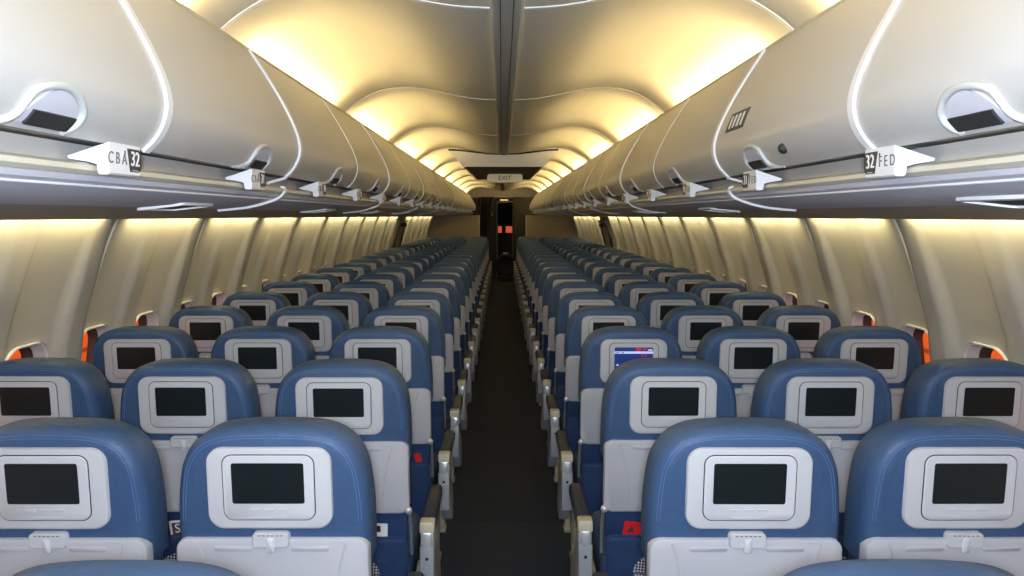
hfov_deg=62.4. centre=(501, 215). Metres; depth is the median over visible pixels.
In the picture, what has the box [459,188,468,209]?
bin
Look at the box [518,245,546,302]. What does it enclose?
seat
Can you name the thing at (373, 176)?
bin
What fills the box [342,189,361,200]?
marker
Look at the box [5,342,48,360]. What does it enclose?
window
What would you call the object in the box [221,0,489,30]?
trim
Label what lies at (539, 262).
seat
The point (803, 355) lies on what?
tray
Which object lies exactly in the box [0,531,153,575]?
tray
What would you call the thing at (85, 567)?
seat
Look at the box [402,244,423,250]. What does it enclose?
seat
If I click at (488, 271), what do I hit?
seat
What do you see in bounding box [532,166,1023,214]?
passenger service panel
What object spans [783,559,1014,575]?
seat
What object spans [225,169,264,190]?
marker
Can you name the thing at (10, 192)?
passenger service panel
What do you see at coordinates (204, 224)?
trim
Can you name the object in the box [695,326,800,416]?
seat
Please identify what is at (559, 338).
tray
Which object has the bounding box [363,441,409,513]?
tray
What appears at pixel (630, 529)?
print
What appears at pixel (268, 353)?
seat
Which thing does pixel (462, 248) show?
seat
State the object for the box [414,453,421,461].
card
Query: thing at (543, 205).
bin
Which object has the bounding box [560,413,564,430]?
seat cushion
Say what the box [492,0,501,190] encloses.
trim
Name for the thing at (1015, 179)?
trim
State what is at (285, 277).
window
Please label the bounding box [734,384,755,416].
tray
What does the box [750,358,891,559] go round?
seat
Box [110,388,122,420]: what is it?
tray
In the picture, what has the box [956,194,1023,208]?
panel
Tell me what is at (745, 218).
trim
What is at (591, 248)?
seat
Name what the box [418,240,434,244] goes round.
seat
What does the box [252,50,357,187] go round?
bin
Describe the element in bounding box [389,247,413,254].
seat
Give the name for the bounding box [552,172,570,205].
bin
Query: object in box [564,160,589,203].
bin
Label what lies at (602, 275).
seat
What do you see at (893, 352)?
seat
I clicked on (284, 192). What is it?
trim
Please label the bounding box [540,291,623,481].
seat
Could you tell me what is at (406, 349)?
seat
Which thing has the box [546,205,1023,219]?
trim
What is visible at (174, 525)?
card
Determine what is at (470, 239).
seat
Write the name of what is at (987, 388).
seat
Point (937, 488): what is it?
seat
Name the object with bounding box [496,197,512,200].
wall
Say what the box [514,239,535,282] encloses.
seat
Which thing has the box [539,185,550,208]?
bin
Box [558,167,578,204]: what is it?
bin
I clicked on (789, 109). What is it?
bin
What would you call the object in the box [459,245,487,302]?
seat
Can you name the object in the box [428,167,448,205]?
bin
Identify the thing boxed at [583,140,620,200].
bin
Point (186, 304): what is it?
window
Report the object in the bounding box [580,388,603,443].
tray
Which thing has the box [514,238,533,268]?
seat
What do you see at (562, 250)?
seat
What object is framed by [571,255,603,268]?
seat
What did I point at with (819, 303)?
window
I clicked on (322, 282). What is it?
seat
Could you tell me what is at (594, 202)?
marker
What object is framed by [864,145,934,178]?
marker
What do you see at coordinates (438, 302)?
seat
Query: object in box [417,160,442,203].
bin
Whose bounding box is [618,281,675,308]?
seat
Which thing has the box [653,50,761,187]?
bin
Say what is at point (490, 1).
trim
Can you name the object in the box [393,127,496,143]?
trim
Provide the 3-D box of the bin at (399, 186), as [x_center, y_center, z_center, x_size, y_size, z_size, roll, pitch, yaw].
[-0.936,-0.314,5.123,0.657,0.394,1.012,0,0,0]
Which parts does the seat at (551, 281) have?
armrest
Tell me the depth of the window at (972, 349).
3.14 m
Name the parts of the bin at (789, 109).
rail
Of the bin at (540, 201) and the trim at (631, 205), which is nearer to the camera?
the trim at (631, 205)
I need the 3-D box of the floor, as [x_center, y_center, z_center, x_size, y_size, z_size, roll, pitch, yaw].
[0.015,1.595,12.200,3.500,0.050,27.600,0,0,0]
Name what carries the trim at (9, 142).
attached to the wall
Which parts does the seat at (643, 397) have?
leg, armrest, hinge knob, backrest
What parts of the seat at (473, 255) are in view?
armrest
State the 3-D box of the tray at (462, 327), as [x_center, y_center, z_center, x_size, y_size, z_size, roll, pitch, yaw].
[-0.494,0.800,6.561,0.414,0.248,0.082,0,0,0]
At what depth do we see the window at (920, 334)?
3.65 m
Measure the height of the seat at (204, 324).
1.122 m
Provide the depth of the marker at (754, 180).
2.23 m
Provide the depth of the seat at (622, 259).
9.66 m
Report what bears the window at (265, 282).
in the wall at (49, 269)
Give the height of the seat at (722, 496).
1.122 m
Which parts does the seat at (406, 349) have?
backrest, hinge knob, leg, armrest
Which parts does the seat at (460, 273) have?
armrest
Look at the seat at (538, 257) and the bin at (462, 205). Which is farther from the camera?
the bin at (462, 205)
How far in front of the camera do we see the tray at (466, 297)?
7.34 m
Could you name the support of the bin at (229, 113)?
attached to the wall
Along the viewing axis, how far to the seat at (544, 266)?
8.12 m
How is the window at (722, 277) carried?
in the wall at (968, 274)
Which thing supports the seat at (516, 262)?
on the floor
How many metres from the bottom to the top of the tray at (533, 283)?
0.248 m
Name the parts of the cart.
lit panel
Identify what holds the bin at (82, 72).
attached to the wall
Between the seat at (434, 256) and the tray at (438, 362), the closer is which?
the tray at (438, 362)
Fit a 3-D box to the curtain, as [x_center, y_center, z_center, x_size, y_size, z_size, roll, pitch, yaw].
[-0.365,0.500,19.906,0.360,1.900,0.072,0,0,0]
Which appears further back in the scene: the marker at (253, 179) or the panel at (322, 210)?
the panel at (322, 210)
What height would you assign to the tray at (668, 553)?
0.248 m
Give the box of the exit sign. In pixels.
[487,174,522,182]
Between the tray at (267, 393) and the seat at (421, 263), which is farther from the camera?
the seat at (421, 263)
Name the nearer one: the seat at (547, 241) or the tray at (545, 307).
the tray at (545, 307)
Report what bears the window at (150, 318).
in the wall at (49, 269)
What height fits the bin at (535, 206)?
0.395 m
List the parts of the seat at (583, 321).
armrest, hinge knob, backrest, leg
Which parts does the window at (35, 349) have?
pane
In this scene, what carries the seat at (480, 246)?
on the floor
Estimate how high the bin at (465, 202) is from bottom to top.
0.395 m
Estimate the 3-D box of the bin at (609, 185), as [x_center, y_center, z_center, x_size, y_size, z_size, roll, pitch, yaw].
[0.967,-0.314,5.123,0.657,0.394,1.012,0,0,0]
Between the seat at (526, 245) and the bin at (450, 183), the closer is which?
the bin at (450, 183)
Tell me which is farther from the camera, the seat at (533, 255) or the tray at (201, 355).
the seat at (533, 255)
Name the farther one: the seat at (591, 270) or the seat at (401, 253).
the seat at (401, 253)
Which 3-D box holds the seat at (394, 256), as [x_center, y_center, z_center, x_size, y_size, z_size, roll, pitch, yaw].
[-1.427,1.009,10.741,0.467,1.122,0.613,0,0,0]
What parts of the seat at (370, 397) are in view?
hinge knob, backrest, leg, armrest, leg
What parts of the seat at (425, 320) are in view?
leg, hinge knob, backrest, armrest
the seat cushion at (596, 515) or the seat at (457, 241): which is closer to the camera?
the seat cushion at (596, 515)
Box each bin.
[0,0,172,152]
[127,0,302,177]
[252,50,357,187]
[322,97,389,193]
[362,123,409,197]
[387,140,424,200]
[405,152,433,202]
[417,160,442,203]
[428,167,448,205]
[435,172,453,206]
[443,177,457,206]
[447,180,461,207]
[452,183,463,208]
[455,185,466,208]
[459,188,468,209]
[461,189,470,209]
[534,189,543,209]
[536,188,545,209]
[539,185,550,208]
[541,182,554,208]
[544,180,558,207]
[548,177,563,206]
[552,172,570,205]
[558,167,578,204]
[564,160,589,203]
[573,152,601,202]
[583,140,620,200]
[598,124,646,197]
[619,97,688,193]
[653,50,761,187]
[711,0,922,177]
[847,0,1023,149]
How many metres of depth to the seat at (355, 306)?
4.94 m
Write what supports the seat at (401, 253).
on the floor
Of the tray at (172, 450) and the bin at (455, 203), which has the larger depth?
the bin at (455, 203)
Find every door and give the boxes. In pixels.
[390,220,407,248]
[598,220,615,248]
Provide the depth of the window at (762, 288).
5.68 m
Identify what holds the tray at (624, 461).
on the seat at (643, 397)
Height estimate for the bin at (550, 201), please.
0.394 m
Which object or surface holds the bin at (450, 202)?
attached to the wall
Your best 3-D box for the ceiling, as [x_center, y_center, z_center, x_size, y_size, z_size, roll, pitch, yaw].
[0.015,-0.606,10.708,1.850,0.230,20.308,0,0,0]
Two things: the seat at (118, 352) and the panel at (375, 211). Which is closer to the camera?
the seat at (118, 352)
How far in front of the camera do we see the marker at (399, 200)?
5.32 m
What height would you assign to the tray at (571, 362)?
0.248 m
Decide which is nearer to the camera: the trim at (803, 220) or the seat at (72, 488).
the seat at (72, 488)
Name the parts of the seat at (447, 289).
hinge knob, armrest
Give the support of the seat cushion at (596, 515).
on the seat at (643, 397)
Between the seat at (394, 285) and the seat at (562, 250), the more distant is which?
the seat at (562, 250)
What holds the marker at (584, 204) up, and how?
attached to the bin at (578, 194)
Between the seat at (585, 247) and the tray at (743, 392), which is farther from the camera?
the seat at (585, 247)
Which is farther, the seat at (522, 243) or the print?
the seat at (522, 243)
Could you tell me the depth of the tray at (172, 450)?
2.61 m
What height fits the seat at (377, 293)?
1.122 m
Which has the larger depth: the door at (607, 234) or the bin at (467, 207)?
the bin at (467, 207)
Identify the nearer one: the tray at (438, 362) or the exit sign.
the tray at (438, 362)
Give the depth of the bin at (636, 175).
4.04 m
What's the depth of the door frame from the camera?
21.57 m
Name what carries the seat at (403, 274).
on the floor
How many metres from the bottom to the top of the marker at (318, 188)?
0.054 m
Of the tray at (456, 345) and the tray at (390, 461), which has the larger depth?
the tray at (456, 345)
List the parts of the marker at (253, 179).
number panel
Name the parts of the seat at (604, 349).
armrest, leg, hinge knob, backrest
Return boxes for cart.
[498,232,512,275]
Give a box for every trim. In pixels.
[0,131,452,209]
[0,152,472,212]
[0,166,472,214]
[0,178,468,213]
[0,204,458,219]
[84,219,119,326]
[190,218,208,267]
[218,177,286,211]
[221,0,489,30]
[250,218,262,252]
[343,196,380,213]
[345,87,494,111]
[392,201,417,213]
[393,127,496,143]
[489,0,500,190]
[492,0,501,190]
[500,0,513,188]
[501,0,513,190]
[504,0,524,191]
[511,127,614,143]
[514,87,663,111]
[524,0,793,30]
[532,152,1023,212]
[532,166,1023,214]
[536,178,1023,213]
[546,131,1023,210]
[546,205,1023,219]
[628,194,665,213]
[727,177,795,211]
[745,218,757,250]
[801,218,819,268]
[892,219,926,324]
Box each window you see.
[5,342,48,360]
[81,324,110,363]
[135,311,158,325]
[181,300,195,308]
[212,292,225,304]
[242,285,249,291]
[262,279,270,288]
[283,275,287,280]
[719,275,724,280]
[737,279,746,290]
[758,285,766,291]
[783,292,796,304]
[814,300,828,308]
[851,311,874,325]
[900,324,929,364]
[963,342,1007,360]
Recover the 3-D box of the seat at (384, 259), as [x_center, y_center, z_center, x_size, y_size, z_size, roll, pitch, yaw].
[-1.427,1.009,9.954,0.467,1.122,0.613,0,0,0]
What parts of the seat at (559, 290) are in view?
armrest, hinge knob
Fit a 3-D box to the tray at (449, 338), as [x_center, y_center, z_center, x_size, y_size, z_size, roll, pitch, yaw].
[-0.494,0.800,4.987,0.414,0.248,0.082,0,0,0]
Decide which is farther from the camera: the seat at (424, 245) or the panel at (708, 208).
the seat at (424, 245)
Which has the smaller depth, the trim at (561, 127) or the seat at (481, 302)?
the trim at (561, 127)
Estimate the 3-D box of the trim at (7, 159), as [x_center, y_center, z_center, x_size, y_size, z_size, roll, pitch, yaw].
[-0.694,-0.079,9.125,0.054,0.026,21.450,0,0,0]
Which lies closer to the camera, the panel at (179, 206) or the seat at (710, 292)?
the panel at (179, 206)
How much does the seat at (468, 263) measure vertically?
1.122 m
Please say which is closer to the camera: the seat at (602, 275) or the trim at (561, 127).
the trim at (561, 127)
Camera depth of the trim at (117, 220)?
3.36 m
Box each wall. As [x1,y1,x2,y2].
[0,217,431,361]
[428,215,576,241]
[468,188,536,196]
[470,197,495,277]
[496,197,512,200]
[498,203,512,232]
[572,217,578,237]
[573,217,582,238]
[577,217,1023,364]
[600,217,608,220]
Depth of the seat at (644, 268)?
8.09 m
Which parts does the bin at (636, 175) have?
rail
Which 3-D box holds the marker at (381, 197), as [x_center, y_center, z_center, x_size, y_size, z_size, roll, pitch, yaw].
[-0.674,-0.095,4.589,0.071,0.054,0.134,0,0,0]
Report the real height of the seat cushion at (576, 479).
0.115 m
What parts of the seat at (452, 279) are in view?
armrest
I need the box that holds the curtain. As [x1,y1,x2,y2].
[479,197,493,238]
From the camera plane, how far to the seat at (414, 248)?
12.81 m
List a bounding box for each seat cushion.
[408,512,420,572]
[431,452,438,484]
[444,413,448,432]
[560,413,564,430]
[572,452,579,482]
[591,510,604,571]
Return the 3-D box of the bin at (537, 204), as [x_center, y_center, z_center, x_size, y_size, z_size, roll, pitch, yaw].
[0.967,-0.314,15.283,0.657,0.394,1.012,0,0,0]
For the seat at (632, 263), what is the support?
on the floor
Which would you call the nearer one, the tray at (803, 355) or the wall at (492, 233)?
the tray at (803, 355)
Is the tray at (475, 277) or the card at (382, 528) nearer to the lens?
the card at (382, 528)
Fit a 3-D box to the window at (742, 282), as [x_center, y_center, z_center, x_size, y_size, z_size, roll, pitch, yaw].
[1.784,0.660,6.082,0.128,0.399,0.303,0,0,0]
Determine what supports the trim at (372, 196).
attached to the wall
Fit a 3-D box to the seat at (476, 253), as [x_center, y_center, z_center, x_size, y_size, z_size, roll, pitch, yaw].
[-0.461,1.009,11.546,0.484,1.122,0.649,0,0,0]
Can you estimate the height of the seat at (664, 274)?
1.122 m
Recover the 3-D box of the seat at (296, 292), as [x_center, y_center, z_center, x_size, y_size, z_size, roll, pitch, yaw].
[-1.428,1.009,6.020,0.467,1.122,0.613,0,0,0]
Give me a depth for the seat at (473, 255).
10.48 m
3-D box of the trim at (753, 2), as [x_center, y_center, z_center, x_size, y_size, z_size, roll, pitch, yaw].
[0.487,-0.619,2.580,0.851,0.176,0.022,0,0,0]
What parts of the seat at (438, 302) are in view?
backrest, leg, hinge knob, armrest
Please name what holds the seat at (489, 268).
on the floor
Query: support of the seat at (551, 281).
on the floor
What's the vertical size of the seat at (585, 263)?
1.122 m
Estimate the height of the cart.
1.130 m
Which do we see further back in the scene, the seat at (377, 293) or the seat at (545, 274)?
the seat at (545, 274)
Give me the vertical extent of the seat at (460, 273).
1.122 m
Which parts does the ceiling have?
underside panel, panel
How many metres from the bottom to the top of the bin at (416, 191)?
0.395 m
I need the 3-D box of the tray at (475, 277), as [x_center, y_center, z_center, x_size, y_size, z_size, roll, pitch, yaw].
[-0.494,0.800,9.707,0.414,0.248,0.080,0,0,0]
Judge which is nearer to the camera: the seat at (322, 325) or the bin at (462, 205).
the seat at (322, 325)
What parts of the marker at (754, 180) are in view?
number panel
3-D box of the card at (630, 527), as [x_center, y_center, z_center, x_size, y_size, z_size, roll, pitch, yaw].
[0.427,0.995,2.657,0.103,0.081,0.012,0,0,0]
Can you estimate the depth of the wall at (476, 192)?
21.55 m
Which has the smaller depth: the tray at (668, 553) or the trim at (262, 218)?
the tray at (668, 553)
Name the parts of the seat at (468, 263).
armrest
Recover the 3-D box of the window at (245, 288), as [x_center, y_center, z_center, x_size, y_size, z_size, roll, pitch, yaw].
[-1.754,0.660,5.574,0.128,0.399,0.303,0,0,0]
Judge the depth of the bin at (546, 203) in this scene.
12.29 m
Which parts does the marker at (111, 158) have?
number panel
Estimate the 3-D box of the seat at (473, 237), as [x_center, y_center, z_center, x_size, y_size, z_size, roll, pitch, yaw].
[-0.462,1.009,18.627,0.484,1.122,0.649,0,0,0]
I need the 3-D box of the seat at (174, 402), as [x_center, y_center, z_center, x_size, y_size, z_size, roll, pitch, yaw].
[-0.953,1.009,2.873,0.467,1.122,0.613,0,0,0]
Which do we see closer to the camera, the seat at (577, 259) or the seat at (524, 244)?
the seat at (577, 259)
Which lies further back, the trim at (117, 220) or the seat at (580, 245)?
the seat at (580, 245)
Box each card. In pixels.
[169,520,180,534]
[377,523,387,535]
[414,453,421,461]
[622,521,640,534]
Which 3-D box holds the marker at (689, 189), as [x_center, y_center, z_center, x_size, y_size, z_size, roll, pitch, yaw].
[0.704,-0.095,3.081,0.071,0.054,0.131,0,0,0]
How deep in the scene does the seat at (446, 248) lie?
12.82 m
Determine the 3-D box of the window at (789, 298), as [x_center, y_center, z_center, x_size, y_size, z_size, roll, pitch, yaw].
[1.784,0.660,5.066,0.128,0.399,0.303,0,0,0]
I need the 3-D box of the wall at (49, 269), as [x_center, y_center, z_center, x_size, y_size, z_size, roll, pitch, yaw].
[-1.595,0.720,10.482,0.302,1.700,16.250,0,0,0]
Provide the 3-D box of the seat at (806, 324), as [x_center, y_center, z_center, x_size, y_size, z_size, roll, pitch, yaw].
[1.459,1.009,4.450,0.467,1.122,0.613,0,0,0]
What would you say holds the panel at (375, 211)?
attached to the wall
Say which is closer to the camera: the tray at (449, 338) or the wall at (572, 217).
the tray at (449, 338)
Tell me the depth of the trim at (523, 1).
3.33 m
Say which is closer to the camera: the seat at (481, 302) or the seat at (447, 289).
the seat at (447, 289)
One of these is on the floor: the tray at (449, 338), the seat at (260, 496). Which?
the seat at (260, 496)
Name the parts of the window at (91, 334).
pane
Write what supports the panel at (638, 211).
attached to the wall
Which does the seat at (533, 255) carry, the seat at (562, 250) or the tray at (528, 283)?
the tray at (528, 283)
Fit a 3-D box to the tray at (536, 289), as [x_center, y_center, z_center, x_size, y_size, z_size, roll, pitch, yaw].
[0.524,0.800,8.131,0.414,0.248,0.082,0,0,0]
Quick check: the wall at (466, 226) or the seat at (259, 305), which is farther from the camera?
the wall at (466, 226)
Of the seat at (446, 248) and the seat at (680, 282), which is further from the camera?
the seat at (446, 248)
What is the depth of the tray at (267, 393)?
3.39 m
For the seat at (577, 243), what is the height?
1.122 m
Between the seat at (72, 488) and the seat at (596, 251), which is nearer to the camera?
the seat at (72, 488)
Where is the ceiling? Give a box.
[177,0,838,192]
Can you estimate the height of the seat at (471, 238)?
1.122 m
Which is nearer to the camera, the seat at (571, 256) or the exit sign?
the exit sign
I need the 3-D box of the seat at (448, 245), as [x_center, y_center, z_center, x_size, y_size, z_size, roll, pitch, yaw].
[-0.948,1.009,13.894,0.467,1.122,0.613,0,0,0]
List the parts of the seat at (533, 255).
armrest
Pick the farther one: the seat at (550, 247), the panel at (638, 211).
the seat at (550, 247)
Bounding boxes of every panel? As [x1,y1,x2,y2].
[137,202,212,210]
[300,209,334,212]
[360,211,382,213]
[633,210,657,213]
[698,207,739,212]
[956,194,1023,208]
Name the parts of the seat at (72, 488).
backrest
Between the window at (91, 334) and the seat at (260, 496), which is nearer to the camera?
the seat at (260, 496)
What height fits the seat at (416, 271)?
1.122 m
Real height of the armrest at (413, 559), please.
0.115 m
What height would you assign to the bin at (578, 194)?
0.394 m
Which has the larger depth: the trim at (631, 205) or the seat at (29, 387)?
the trim at (631, 205)
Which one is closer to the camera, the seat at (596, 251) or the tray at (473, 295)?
the tray at (473, 295)
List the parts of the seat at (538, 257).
armrest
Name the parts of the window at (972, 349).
pane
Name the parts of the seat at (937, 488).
backrest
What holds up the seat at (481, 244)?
on the floor
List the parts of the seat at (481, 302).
armrest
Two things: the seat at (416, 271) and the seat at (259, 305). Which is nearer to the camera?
the seat at (259, 305)
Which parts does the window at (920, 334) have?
pane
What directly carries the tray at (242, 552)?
on the seat at (260, 496)
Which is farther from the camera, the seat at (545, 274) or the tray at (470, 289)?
the tray at (470, 289)
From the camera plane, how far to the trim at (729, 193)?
2.57 m
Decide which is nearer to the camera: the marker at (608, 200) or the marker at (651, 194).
the marker at (651, 194)
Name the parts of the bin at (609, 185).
rail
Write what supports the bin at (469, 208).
attached to the wall
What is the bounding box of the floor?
[419,275,573,575]
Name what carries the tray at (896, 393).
on the seat at (893, 352)
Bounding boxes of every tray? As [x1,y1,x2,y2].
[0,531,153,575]
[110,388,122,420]
[151,435,197,511]
[177,530,370,575]
[199,353,210,357]
[256,384,277,416]
[315,356,328,359]
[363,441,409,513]
[408,388,431,443]
[431,356,444,401]
[444,334,453,371]
[453,318,459,350]
[460,305,464,334]
[465,296,468,321]
[469,288,471,311]
[472,282,474,302]
[475,277,476,295]
[477,272,478,289]
[527,272,529,289]
[530,276,531,295]
[532,282,534,302]
[535,288,537,311]
[538,296,542,321]
[543,305,547,334]
[548,318,555,350]
[555,334,565,371]
[565,356,579,401]
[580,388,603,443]
[603,440,655,511]
[646,531,841,575]
[682,356,695,358]
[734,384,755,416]
[800,353,812,357]
[818,436,860,511]
[859,530,1023,575]
[890,388,904,420]
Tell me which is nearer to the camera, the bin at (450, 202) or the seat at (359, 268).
the seat at (359, 268)
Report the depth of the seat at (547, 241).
15.97 m
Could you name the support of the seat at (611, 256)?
on the floor
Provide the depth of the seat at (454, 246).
14.39 m
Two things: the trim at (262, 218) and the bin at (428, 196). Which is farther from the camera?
the bin at (428, 196)
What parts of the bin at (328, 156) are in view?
rail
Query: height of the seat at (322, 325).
1.122 m
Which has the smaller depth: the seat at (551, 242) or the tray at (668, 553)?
the tray at (668, 553)
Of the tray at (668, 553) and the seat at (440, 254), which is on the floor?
the seat at (440, 254)
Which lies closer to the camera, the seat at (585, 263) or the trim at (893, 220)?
the trim at (893, 220)
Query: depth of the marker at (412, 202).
6.10 m
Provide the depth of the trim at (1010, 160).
1.54 m
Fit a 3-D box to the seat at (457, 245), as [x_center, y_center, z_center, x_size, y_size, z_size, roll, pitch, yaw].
[-0.947,1.009,15.468,0.467,1.122,0.613,0,0,0]
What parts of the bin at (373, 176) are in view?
rail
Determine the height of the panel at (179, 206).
0.020 m
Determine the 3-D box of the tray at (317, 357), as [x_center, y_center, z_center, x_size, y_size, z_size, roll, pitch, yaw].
[-0.971,0.800,4.203,0.414,0.248,0.082,0,0,0]
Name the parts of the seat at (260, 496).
backrest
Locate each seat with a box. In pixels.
[0,358,114,425]
[0,417,168,575]
[12,560,240,575]
[91,326,198,420]
[120,358,261,560]
[169,305,252,357]
[177,417,423,575]
[211,326,315,416]
[223,291,290,325]
[262,281,318,305]
[266,305,348,359]
[275,359,441,575]
[291,273,340,292]
[305,291,372,328]
[315,267,357,282]
[329,326,454,559]
[333,262,371,275]
[333,281,389,309]
[349,258,382,269]
[353,273,403,297]
[362,255,392,265]
[362,305,462,532]
[369,267,413,287]
[372,252,400,262]
[381,250,407,258]
[383,262,422,280]
[385,291,467,482]
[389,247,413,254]
[394,258,428,274]
[397,245,418,252]
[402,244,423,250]
[402,255,434,268]
[402,281,472,402]
[408,242,427,247]
[411,252,439,264]
[414,241,431,246]
[414,273,475,405]
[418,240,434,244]
[418,250,443,260]
[423,247,447,257]
[424,267,477,364]
[427,245,450,254]
[432,244,453,252]
[432,262,480,350]
[436,242,456,250]
[439,258,481,339]
[441,241,458,248]
[443,240,460,246]
[444,255,483,329]
[448,252,484,321]
[452,250,485,314]
[456,247,486,307]
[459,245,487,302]
[462,244,488,297]
[464,242,489,280]
[466,241,489,289]
[467,240,490,285]
[470,239,490,277]
[471,238,491,279]
[473,237,491,266]
[513,237,532,277]
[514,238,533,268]
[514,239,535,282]
[515,240,536,286]
[515,241,539,278]
[516,242,542,293]
[517,244,543,297]
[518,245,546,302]
[519,247,549,308]
[520,250,553,313]
[521,252,557,321]
[523,255,561,329]
[524,258,567,339]
[526,262,574,350]
[529,267,582,385]
[532,273,592,405]
[535,281,605,444]
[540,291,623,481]
[544,240,561,246]
[546,241,563,248]
[546,305,646,532]
[549,242,568,249]
[551,244,573,251]
[554,245,577,254]
[556,326,681,561]
[558,247,582,257]
[562,250,588,259]
[566,252,595,263]
[569,358,736,575]
[570,240,586,244]
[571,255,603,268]
[574,241,590,245]
[577,242,596,247]
[577,258,612,273]
[582,244,603,249]
[584,262,623,279]
[587,245,607,252]
[592,247,616,254]
[592,417,841,575]
[593,267,637,286]
[598,250,624,258]
[604,273,653,296]
[605,252,633,261]
[613,255,644,265]
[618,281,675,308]
[624,258,657,269]
[635,262,673,275]
[636,291,703,327]
[649,267,692,282]
[661,305,743,358]
[667,273,715,292]
[689,281,745,305]
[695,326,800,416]
[717,291,785,325]
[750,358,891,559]
[756,305,840,357]
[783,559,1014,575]
[813,326,920,420]
[843,417,1023,575]
[900,358,1023,430]
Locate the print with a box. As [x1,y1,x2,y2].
[627,525,633,532]
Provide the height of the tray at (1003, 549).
0.248 m
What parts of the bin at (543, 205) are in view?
bin door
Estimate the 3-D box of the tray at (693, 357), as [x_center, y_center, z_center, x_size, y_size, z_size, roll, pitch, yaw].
[1.001,0.800,4.202,0.414,0.248,0.082,0,0,0]
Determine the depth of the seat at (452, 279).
6.55 m
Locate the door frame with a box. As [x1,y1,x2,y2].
[496,201,512,277]
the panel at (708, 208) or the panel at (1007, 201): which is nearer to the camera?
the panel at (1007, 201)
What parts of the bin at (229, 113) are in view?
rail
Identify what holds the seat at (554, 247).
on the floor
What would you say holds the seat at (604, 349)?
on the floor
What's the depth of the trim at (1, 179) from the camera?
1.65 m
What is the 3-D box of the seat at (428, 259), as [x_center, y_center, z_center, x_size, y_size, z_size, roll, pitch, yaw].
[-0.946,1.009,9.953,0.467,1.122,0.613,0,0,0]
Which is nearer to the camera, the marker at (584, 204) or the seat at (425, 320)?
the seat at (425, 320)
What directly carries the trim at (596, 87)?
attached to the ceiling
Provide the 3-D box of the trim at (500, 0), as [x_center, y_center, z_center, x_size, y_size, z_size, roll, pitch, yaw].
[0.015,-0.670,12.258,0.100,0.020,27.484,0,0,0]
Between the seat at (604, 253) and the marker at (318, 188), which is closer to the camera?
the marker at (318, 188)
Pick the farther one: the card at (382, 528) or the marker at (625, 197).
the marker at (625, 197)
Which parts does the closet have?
door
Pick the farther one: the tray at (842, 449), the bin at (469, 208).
the bin at (469, 208)
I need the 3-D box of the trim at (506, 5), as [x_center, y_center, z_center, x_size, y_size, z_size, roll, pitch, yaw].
[0.015,-0.646,12.258,0.038,0.028,27.484,0,0,0]
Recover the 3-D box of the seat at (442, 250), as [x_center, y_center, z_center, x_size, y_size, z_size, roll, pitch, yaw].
[-0.946,1.009,12.314,0.467,1.122,0.613,0,0,0]
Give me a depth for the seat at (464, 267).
8.12 m
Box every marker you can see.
[68,142,140,177]
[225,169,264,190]
[299,181,325,196]
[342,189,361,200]
[370,193,385,203]
[389,197,401,204]
[404,199,414,206]
[415,201,424,207]
[582,201,590,207]
[592,199,602,206]
[605,197,617,205]
[622,194,637,203]
[646,189,665,200]
[682,182,708,197]
[743,170,781,191]
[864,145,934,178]
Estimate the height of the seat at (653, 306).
1.122 m
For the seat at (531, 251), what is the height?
1.122 m
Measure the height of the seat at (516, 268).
1.122 m
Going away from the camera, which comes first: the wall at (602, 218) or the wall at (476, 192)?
the wall at (602, 218)
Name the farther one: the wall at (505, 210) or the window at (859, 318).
the wall at (505, 210)
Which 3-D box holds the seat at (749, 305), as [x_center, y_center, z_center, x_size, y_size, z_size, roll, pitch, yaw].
[1.458,1.009,5.235,0.467,1.122,0.613,0,0,0]
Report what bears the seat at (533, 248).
on the floor
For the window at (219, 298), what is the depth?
5.19 m
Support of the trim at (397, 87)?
attached to the ceiling
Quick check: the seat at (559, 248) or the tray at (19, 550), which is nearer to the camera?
the tray at (19, 550)
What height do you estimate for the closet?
2.030 m
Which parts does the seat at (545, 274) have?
armrest, hinge knob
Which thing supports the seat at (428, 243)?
on the floor
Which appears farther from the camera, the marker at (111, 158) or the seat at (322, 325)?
the seat at (322, 325)
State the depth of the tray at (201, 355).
4.16 m
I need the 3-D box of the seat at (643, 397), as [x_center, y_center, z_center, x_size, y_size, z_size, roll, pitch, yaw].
[0.492,1.009,2.893,0.484,1.122,0.649,0,0,0]
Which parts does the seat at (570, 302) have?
armrest, hinge knob, leg, backrest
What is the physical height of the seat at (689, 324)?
1.122 m
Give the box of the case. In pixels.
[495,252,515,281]
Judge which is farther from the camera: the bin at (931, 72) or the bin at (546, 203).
the bin at (546, 203)
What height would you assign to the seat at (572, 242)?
1.122 m
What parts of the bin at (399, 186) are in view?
rail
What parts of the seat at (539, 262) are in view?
armrest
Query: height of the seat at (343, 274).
1.122 m
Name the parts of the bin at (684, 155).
rail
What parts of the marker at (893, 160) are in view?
number panel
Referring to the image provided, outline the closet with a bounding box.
[513,197,534,280]
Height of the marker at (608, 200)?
0.054 m
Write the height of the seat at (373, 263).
1.122 m
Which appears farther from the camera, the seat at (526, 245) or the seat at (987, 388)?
the seat at (526, 245)
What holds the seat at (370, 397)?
on the floor
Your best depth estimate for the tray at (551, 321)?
5.76 m
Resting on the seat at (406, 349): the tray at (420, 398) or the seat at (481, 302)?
the tray at (420, 398)
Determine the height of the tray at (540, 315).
0.248 m
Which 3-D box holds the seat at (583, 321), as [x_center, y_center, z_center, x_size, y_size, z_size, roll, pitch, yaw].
[0.490,1.009,4.464,0.484,1.122,0.649,0,0,0]
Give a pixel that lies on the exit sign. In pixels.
(492, 178)

